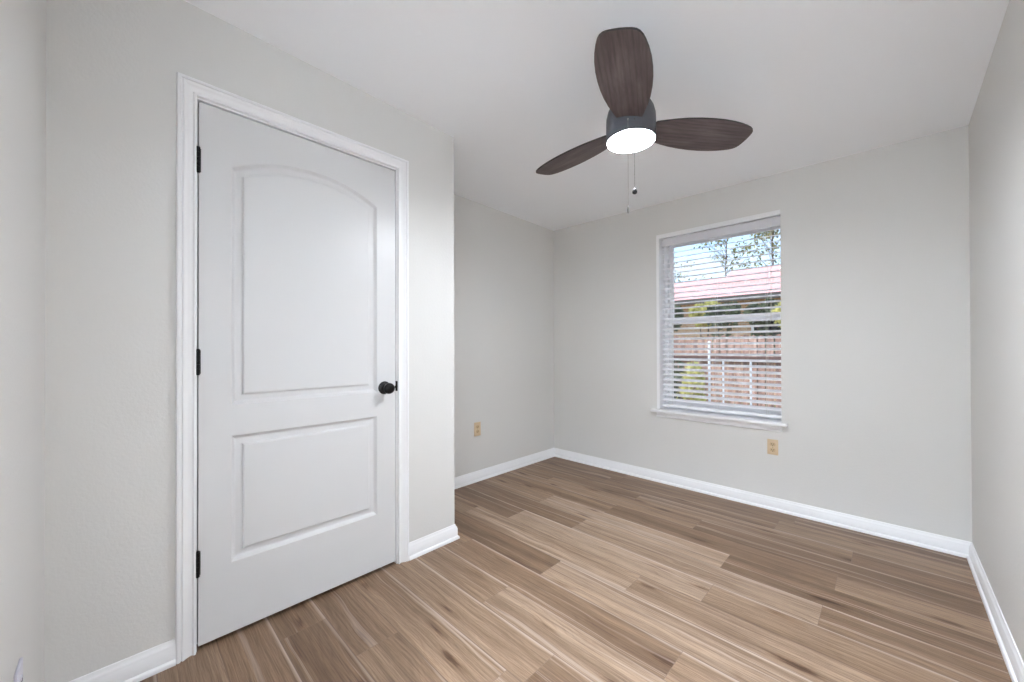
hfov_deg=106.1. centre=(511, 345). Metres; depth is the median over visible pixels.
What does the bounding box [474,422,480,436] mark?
wall outlet
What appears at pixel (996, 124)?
wall
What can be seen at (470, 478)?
baseboard
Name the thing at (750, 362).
post
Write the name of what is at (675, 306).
bush
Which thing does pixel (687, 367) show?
shrub
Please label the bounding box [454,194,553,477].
wall
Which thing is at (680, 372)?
shrub
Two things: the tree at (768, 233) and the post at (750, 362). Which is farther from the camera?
the tree at (768, 233)
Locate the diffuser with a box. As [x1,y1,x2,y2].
[607,129,654,152]
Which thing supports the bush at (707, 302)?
on the ground
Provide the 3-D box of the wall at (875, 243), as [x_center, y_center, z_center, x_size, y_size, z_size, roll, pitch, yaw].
[1.493,-0.035,3.079,3.029,2.330,0.180,0,0,44]
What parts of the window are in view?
sill, frame, sash, sash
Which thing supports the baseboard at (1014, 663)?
attached to the wall at (996, 124)
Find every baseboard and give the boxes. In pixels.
[69,638,175,681]
[409,524,459,560]
[454,448,554,488]
[554,448,970,557]
[967,542,1023,681]
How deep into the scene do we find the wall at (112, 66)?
1.31 m
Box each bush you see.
[674,305,683,330]
[687,299,719,336]
[703,300,741,353]
[742,297,779,405]
[771,302,780,350]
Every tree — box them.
[674,258,711,282]
[693,238,761,275]
[735,230,780,267]
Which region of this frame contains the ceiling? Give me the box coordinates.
[184,0,1008,230]
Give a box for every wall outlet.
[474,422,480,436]
[767,439,777,454]
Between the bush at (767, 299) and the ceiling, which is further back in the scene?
the bush at (767, 299)
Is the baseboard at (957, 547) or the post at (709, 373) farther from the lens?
the post at (709, 373)
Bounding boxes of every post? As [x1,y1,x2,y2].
[708,341,710,401]
[722,361,723,402]
[750,362,751,404]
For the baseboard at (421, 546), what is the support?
attached to the wall at (112, 66)
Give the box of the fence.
[674,334,780,407]
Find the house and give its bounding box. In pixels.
[674,265,780,400]
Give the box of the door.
[196,102,397,645]
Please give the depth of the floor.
1.66 m
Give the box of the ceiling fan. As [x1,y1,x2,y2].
[536,27,752,212]
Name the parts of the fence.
rail, post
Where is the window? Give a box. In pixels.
[650,210,787,431]
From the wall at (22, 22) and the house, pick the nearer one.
the wall at (22, 22)
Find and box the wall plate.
[14,657,22,681]
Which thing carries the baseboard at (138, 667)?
attached to the wall at (112, 66)
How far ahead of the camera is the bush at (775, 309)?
8.80 m
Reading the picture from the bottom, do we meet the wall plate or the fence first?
the wall plate
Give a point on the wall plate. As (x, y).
(18, 676)
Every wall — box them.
[0,0,45,681]
[44,0,454,681]
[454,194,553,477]
[553,125,971,541]
[969,0,1023,661]
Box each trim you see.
[175,72,408,663]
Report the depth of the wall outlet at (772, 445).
2.65 m
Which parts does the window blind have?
ladder cord, ladder cord, rail, ladder cord, lift cord, lift cord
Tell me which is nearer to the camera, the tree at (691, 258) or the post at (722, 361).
the post at (722, 361)
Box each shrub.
[674,360,687,398]
[676,361,706,400]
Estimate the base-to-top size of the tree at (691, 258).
6.988 m
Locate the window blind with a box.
[661,216,781,418]
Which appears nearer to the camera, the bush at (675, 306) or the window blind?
the window blind
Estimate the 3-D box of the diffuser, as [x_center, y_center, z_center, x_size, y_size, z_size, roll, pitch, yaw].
[0.500,-0.862,1.623,0.191,0.013,0.191,0,0,44]
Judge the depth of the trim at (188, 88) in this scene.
1.41 m
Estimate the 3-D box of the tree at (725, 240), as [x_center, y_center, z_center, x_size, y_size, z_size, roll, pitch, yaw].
[11.408,-2.812,21.226,4.296,8.786,4.157,0,0,23]
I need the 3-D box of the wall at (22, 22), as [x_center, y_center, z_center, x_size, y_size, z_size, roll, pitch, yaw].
[-0.926,-0.091,0.606,3.029,2.428,0.120,0,0,44]
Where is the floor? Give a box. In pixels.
[140,457,1011,681]
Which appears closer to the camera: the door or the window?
the door
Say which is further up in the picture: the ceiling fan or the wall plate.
the ceiling fan
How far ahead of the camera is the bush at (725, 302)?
9.61 m
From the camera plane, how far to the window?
3.10 m
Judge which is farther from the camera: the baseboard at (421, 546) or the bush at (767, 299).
the bush at (767, 299)
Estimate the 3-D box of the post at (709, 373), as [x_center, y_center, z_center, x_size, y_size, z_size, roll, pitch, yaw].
[2.649,0.726,5.170,0.038,1.585,0.038,0,0,44]

